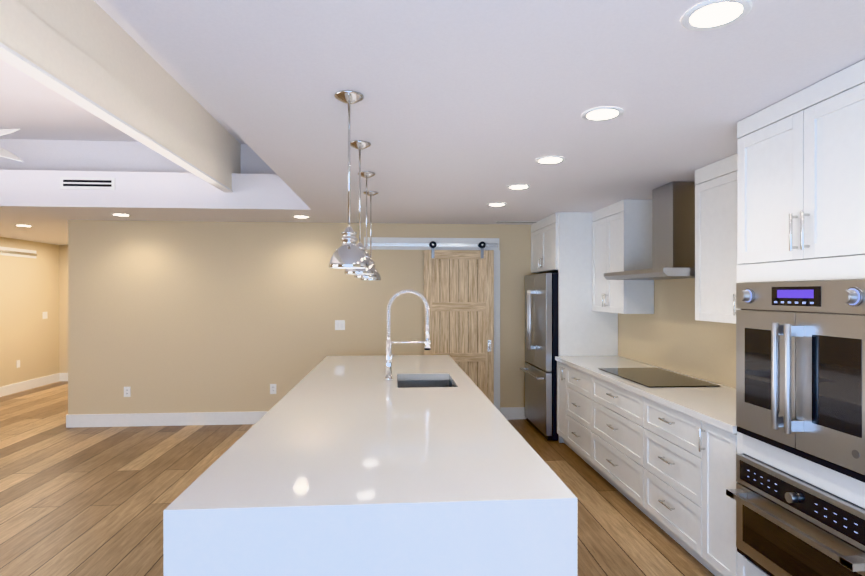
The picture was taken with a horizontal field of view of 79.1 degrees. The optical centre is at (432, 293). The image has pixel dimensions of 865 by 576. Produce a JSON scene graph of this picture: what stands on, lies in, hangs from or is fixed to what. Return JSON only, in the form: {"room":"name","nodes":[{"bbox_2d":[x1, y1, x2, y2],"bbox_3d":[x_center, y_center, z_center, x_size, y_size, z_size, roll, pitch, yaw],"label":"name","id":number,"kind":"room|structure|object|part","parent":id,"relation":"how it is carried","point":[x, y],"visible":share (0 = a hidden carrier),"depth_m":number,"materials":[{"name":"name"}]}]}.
{"room":"kitchen","nodes":[
{"label":"kitchen","id":0,"kind":"room"},
{"bbox_2d":[0,237,58,386],"bbox_3d":[-6.273,-0.020,2.873,0.120,3.200,13.320,0,0,-4],"label":"wall","id":1,"kind":"structure","parent":0,"point":[29,296],"depth_m":8.61,"materials":[{"name":"paint"}]},
{"bbox_2d":[16,360,19,367],"bbox_3d":[-6.619,1.129,8.370,0.006,0.120,0.075,0,0,-4],"label":"outlet","id":2,"kind":"object","parent":1,"relation":"attached to","point":[17,363],"visible":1,"depth_m":8.35,"materials":[{"name":"white plastic"}]},
{"bbox_2d":[0,247,36,258],"bbox_3d":[-6.559,-0.645,7.780,0.038,0.130,1.990,0,0,-4],"label":"rail","id":3,"kind":"object","parent":1,"relation":"attached to","point":[14,252],"visible":0.98,"depth_m":8.33,"materials":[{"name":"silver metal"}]},
{"bbox_2d":[0,373,59,396],"bbox_3d":[-6.202,1.505,2.819,0.015,0.150,13.200,0,0,-4],"label":"baseboard","id":4,"kind":"structure","parent":1,"relation":"attached to","point":[37,382],"depth_m":8.59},
{"bbox_2d":[59,245,67,372],"bbox_3d":[-5.566,0.359,9.544,2.280,2.440,0.120,0,0,-4],"label":"wall","id":5,"kind":"structure","parent":0,"point":[63,308],"depth_m":9.40,"materials":[{"name":"paint"}]},
{"bbox_2d":[60,373,67,380],"bbox_3d":[-5.621,1.504,9.473,2.100,0.150,0.015,0,0,-4],"label":"baseboard","id":6,"kind":"structure","parent":5,"relation":"attached to","point":[63,376],"depth_m":9.39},
{"bbox_2d":[68,220,541,414],"bbox_3d":[-1.141,0.360,6.464,6.330,2.440,0.120,0,0,-4],"label":"wall","id":7,"kind":"structure","parent":0,"point":[181,316],"depth_m":6.31,"materials":[{"name":"paint"}]},
{"bbox_2d":[124,387,130,396],"bbox_3d":[-3.624,1.170,6.215,0.075,0.120,0.008,0,0,-4],"label":"electrical outlet","id":8,"kind":"object","parent":7,"relation":"attached to","point":[127,391],"visible":1,"depth_m":6.21,"materials":[{"name":"plastic"}]},
{"bbox_2d":[66,411,267,427],"bbox_3d":[-2.255,1.505,6.313,4.115,0.150,0.015,0,0,-4],"label":"baseboard","id":9,"kind":"structure","parent":7,"relation":"attached to","point":[168,419],"depth_m":6.24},
{"bbox_2d":[270,384,275,393],"bbox_3d":[-1.929,1.160,6.341,0.075,0.120,0.008,0,0,-4],"label":"electrical outlet","id":10,"kind":"object","parent":7,"relation":"attached to","point":[272,388],"visible":1,"depth_m":6.34,"materials":[{"name":"plastic"}]},
{"bbox_2d":[335,320,344,329],"bbox_3d":[-1.131,0.390,6.401,0.120,0.120,0.008,0,0,-4],"label":"light switch","id":11,"kind":"object","parent":7,"relation":"attached to","point":[339,324],"visible":1,"depth_m":6.40,"materials":[{"name":"white plastic"}]},
{"bbox_2d":[365,241,497,404],"bbox_3d":[0.000,0.463,6.432,1.640,2.203,0.078,0,0,-4],"label":"barn door","id":12,"kind":"structure","parent":7,"relation":"in","point":[459,290],"depth_m":6.47,"materials":[{"name":"brown wood"}]},
{"bbox_3d":[-0.002,-0.595,6.457,1.640,0.040,0.022,0,0,-4],"label":"door rail","id":13,"kind":"part","parent":12,"relation":"part of","materials":[{"name":"silver metal"}]},
{"bbox_2d":[364,237,499,410],"bbox_3d":[0.001,0.447,6.479,1.690,2.265,0.020,0,0,-4],"label":"door frame","id":14,"kind":"structure","parent":7,"relation":"attached to","point":[496,298],"depth_m":6.52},
{"bbox_2d":[500,407,526,419],"bbox_3d":[1.030,1.505,6.558,0.365,0.150,0.015,0,0,-4],"label":"baseboard","id":15,"kind":"structure","parent":7,"relation":"attached to","point":[510,413],"depth_m":6.55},
{"bbox_2d":[0,381,714,575],"bbox_3d":[-2.035,1.630,3.129,8.770,0.100,13.600,0,0,-4],"label":"floor","id":16,"kind":"structure","parent":0,"point":[85,501],"depth_m":4.07,"materials":[{"name":"brown wood"}]},
{"bbox_2d":[164,355,576,575],"bbox_3d":[-0.324,1.123,3.627,1.298,0.915,3.960,0,0,-4],"label":"kitchen island","id":17,"kind":"object","parent":16,"relation":"on","point":[343,466],"visible":0.96,"depth_m":1.75,"materials":[{"name":"white stone"}]},
{"bbox_2d":[384,289,430,379],"bbox_3d":[-0.189,0.315,4.024,0.359,0.699,0.113,0,0,-4],"label":"faucet","id":18,"kind":"object","parent":17,"relation":"on","point":[426,342],"visible":1,"depth_m":4.03,"materials":[{"name":"silver metal"}]},
{"bbox_2d":[397,380,452,387],"bbox_3d":[-0.055,0.831,4.008,0.454,0.230,0.644,0,0,-4],"label":"sink","id":19,"kind":"object","parent":17,"relation":"in","point":[419,383],"visible":0.04,"depth_m":4.32,"materials":[{"name":"silver metal"}]},
{"bbox_2d":[520,273,557,440],"bbox_3d":[1.493,0.674,6.043,0.799,1.788,0.912,0,0,-4],"label":"refrigerator","id":20,"kind":"object","parent":16,"relation":"on","point":[541,326],"visible":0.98,"depth_m":5.70,"materials":[{"name":"silver metal"}]},
{"bbox_2d":[556,360,562,437],"bbox_3d":[1.654,1.142,5.403,0.666,0.876,0.298,0,0,-4],"label":"base cabinet","id":21,"kind":"object","parent":16,"relation":"on","point":[559,366],"depth_m":5.43,"materials":[{"name":"white wood"}]},
{"bbox_2d":[531,212,617,442],"bbox_3d":[1.586,0.361,6.077,0.703,2.437,1.052,0,0,-4],"label":"cabinet","id":22,"kind":"object","parent":16,"relation":"on","point":[561,244],"visible":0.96,"depth_m":5.55,"materials":[{"name":"white wood"}]},
{"bbox_2d":[563,364,590,465],"bbox_3d":[1.689,1.142,4.942,0.666,0.876,0.733,0,0,-4],"label":"base cabinet","id":23,"kind":"object","parent":16,"relation":"on","point":[576,384],"depth_m":4.92,"materials":[{"name":"white wood"}]},
{"bbox_2d":[591,376,638,507],"bbox_3d":[1.751,1.143,4.103,0.666,0.876,0.948,0,0,-4],"label":"base cabinet","id":24,"kind":"object","parent":16,"relation":"on","point":[614,411],"depth_m":4.06,"materials":[{"name":"white wood"}]},
{"bbox_2d":[639,396,698,560],"bbox_3d":[1.813,1.143,3.265,0.666,0.876,0.733,0,0,-4],"label":"base cabinet","id":25,"kind":"object","parent":16,"relation":"on","point":[663,458],"depth_m":3.27,"materials":[{"name":"white wood"}]},
{"bbox_2d":[555,356,736,435],"bbox_3d":[1.741,0.685,4.102,0.686,0.040,2.906,0,0,-4],"label":"countertop","id":26,"kind":"structure","parent":25,"relation":"on","point":[716,406],"depth_m":3.51,"materials":[{"name":"white stone"}]},
{"bbox_2d":[598,368,719,386],"bbox_3d":[1.753,0.661,4.163,0.530,0.006,0.910,0,0,-4],"label":"cooktop","id":27,"kind":"object","parent":26,"relation":"in","point":[652,377],"visible":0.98,"depth_m":4.09,"materials":[{"name":"black glass"}]},
{"bbox_2d":[699,420,736,575],"bbox_3d":[1.848,1.143,2.803,0.666,0.876,0.300,0,0,-4],"label":"base cabinet","id":28,"kind":"object","parent":16,"relation":"on","point":[717,448],"depth_m":2.80,"materials":[{"name":"white wood"}]},
{"bbox_2d":[737,59,864,575],"bbox_3d":[1.872,0.362,2.224,0.704,2.437,0.855,0,0,-4],"label":"tall cabinet","id":29,"kind":"object","parent":16,"relation":"on","point":[801,185],"visible":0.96,"depth_m":2.19,"materials":[{"name":"white wood"}]},
{"bbox_2d":[726,454,864,575],"bbox_3d":[1.780,1.030,2.219,0.655,0.480,0.760,0,0,-4],"label":"wall oven","id":30,"kind":"object","parent":29,"relation":"in","point":[787,524],"visible":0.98,"depth_m":2.20,"materials":[{"name":"silver metal"}]},
{"bbox_2d":[736,279,864,482],"bbox_3d":[1.792,0.315,2.220,0.690,0.730,0.760,0,0,-4],"label":"wall oven","id":31,"kind":"object","parent":29,"relation":"in","point":[800,368],"visible":1,"depth_m":2.15,"materials":[{"name":"silver metal"}]},
{"bbox_2d":[0,0,864,244],"bbox_3d":[-2.035,-1.290,3.128,8.610,0.860,13.440,0,0,-4],"label":"ceiling","id":32,"kind":"structure","parent":0,"point":[464,111],"depth_m":2.45,"materials":[{"name":"paint"}]},
{"bbox_2d":[0,129,22,161],"bbox_3d":[-3.767,-1.368,3.844,1.333,0.502,1.358,0,0,-4],"label":"ceiling fan","id":33,"kind":"object","parent":32,"relation":"hanging from","point":[4,153],"visible":1,"depth_m":4.37,"materials":[{"name":"white"}]},
{"bbox_2d":[60,177,114,189],"bbox_3d":[-3.440,-1.095,5.224,0.520,0.120,0.009,0,0,-4],"label":"ceiling vent","id":34,"kind":"object","parent":32,"relation":"in","point":[92,183],"visible":1,"depth_m":5.22,"materials":[{"name":"plastic"}]},
{"bbox_2d":[0,0,240,192],"bbox_3d":[-1.811,-1.322,1.791,0.084,0.595,7.800,0,0,-4],"label":"ceiling beam","id":35,"kind":"structure","parent":32,"relation":"attached to","point":[93,57],"depth_m":3.09,"materials":[{"name":"paint"}]},
{"bbox_2d":[111,213,130,216],"bbox_3d":[-3.408,-0.856,5.734,0.194,0.007,0.194,0,0,-4],"label":"recessed light","id":36,"kind":"object","parent":32,"relation":"in","point":[119,214],"visible":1,"depth_m":5.70,"materials":[{"name":"beige"}]},
{"bbox_2d":[292,215,309,217],"bbox_3d":[-1.473,-0.856,5.878,0.194,0.007,0.194,0,0,-4],"label":"recessed light","id":37,"kind":"object","parent":32,"relation":"in","point":[298,216],"visible":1,"depth_m":5.84,"materials":[{"name":"beige"}]},
{"bbox_2d":[329,90,368,268],"bbox_3d":[-0.363,-0.484,2.280,0.176,0.749,0.176,0,0,-4],"label":"pendant light","id":38,"kind":"object","parent":32,"relation":"hanging from","point":[348,253],"visible":1,"depth_m":2.25,"materials":[{"name":"silver metal"}]},
{"bbox_2d":[344,140,374,274],"bbox_3d":[-0.417,-0.484,3.008,0.176,0.749,0.176,0,0,-4],"label":"pendant light","id":39,"kind":"object","parent":32,"relation":"hanging from","point":[359,145],"visible":0.56,"depth_m":2.99,"materials":[{"name":"silver metal"}]},
{"bbox_2d":[354,171,378,277],"bbox_3d":[-0.473,-0.484,3.756,0.176,0.749,0.176,0,0,-4],"label":"pendant light","id":40,"kind":"object","parent":32,"relation":"hanging from","point":[366,174],"visible":0.48,"depth_m":3.73,"materials":[{"name":"silver metal"}]},
{"bbox_2d":[360,191,380,280],"bbox_3d":[-0.525,-0.484,4.464,0.176,0.749,0.176,0,0,-4],"label":"pendant light","id":41,"kind":"object","parent":32,"relation":"hanging from","point":[371,193],"visible":0.48,"depth_m":4.45,"materials":[{"name":"silver metal"}]},
{"bbox_2d":[487,203,506,206],"bbox_3d":[0.623,-0.856,5.071,0.194,0.007,0.194,0,0,-4],"label":"recessed light","id":42,"kind":"object","parent":32,"relation":"in","point":[496,204],"visible":0.94,"depth_m":5.05,"materials":[{"name":"beige"}]},
{"bbox_2d":[495,221,536,222],"bbox_3d":[1.177,-0.857,6.316,0.850,0.006,0.080,0,0,-4],"label":"ceiling vent","id":43,"kind":"object","parent":32,"relation":"in","point":[516,221],"visible":0.64,"depth_m":6.28,"materials":[{"name":"plastic"}]},
{"bbox_2d":[507,184,530,189],"bbox_3d":[0.696,-0.856,4.224,0.194,0.007,0.194,0,0,-4],"label":"recessed light","id":44,"kind":"object","parent":32,"relation":"in","point":[518,186],"visible":0.96,"depth_m":4.20,"materials":[{"name":"beige"}]},
{"bbox_2d":[535,156,565,163],"bbox_3d":[0.759,-0.855,3.377,0.194,0.007,0.194,0,0,-4],"label":"recessed light","id":45,"kind":"object","parent":32,"relation":"in","point":[551,160],"visible":0.98,"depth_m":3.37,"materials":[{"name":"beige"}]},
{"bbox_2d":[581,107,623,120],"bbox_3d":[0.813,-0.855,2.508,0.194,0.007,0.194,0,0,-4],"label":"recessed light","id":46,"kind":"object","parent":32,"relation":"in","point":[602,113],"visible":1,"depth_m":2.50,"materials":[{"name":"beige"}]},
{"bbox_2d":[681,0,752,30],"bbox_3d":[0.870,-0.855,1.610,0.194,0.007,0.194,0,0,-4],"label":"recessed light","id":47,"kind":"object","parent":32,"relation":"in","point":[709,15],"visible":1,"depth_m":1.61,"materials":[{"name":"beige"}]},
{"bbox_2d":[618,278,735,387],"bbox_3d":[2.324,0.360,1.748,0.120,2.440,9.800,0,0,-4],"label":"wall","id":48,"kind":"structure","parent":0,"point":[671,333],"depth_m":4.38,"materials":[{"name":"paint"}]},
{"bbox_2d":[592,199,653,313],"bbox_3d":[1.844,-0.334,5.179,0.323,1.047,0.773,0,0,-4],"label":"upper cabinet","id":49,"kind":"object","parent":48,"relation":"attached to","point":[621,235],"visible":1,"depth_m":4.81,"materials":[{"name":"white wood"}]},
{"bbox_2d":[604,182,695,279],"bbox_3d":[1.828,-0.488,4.213,0.497,0.738,1.050,0,0,-4],"label":"range hood","id":50,"kind":"object","parent":48,"relation":"attached to","point":[673,230],"visible":0.69,"depth_m":4.03,"materials":[{"name":"silver metal"}]},
{"bbox_2d":[695,154,740,323],"bbox_3d":[1.994,-0.333,3.166,0.323,1.047,1.003,0,0,-4],"label":"upper cabinet","id":51,"kind":"object","parent":48,"relation":"attached to","point":[716,264],"visible":0.33,"depth_m":3.42,"materials":[{"name":"white wood"}]}
]}

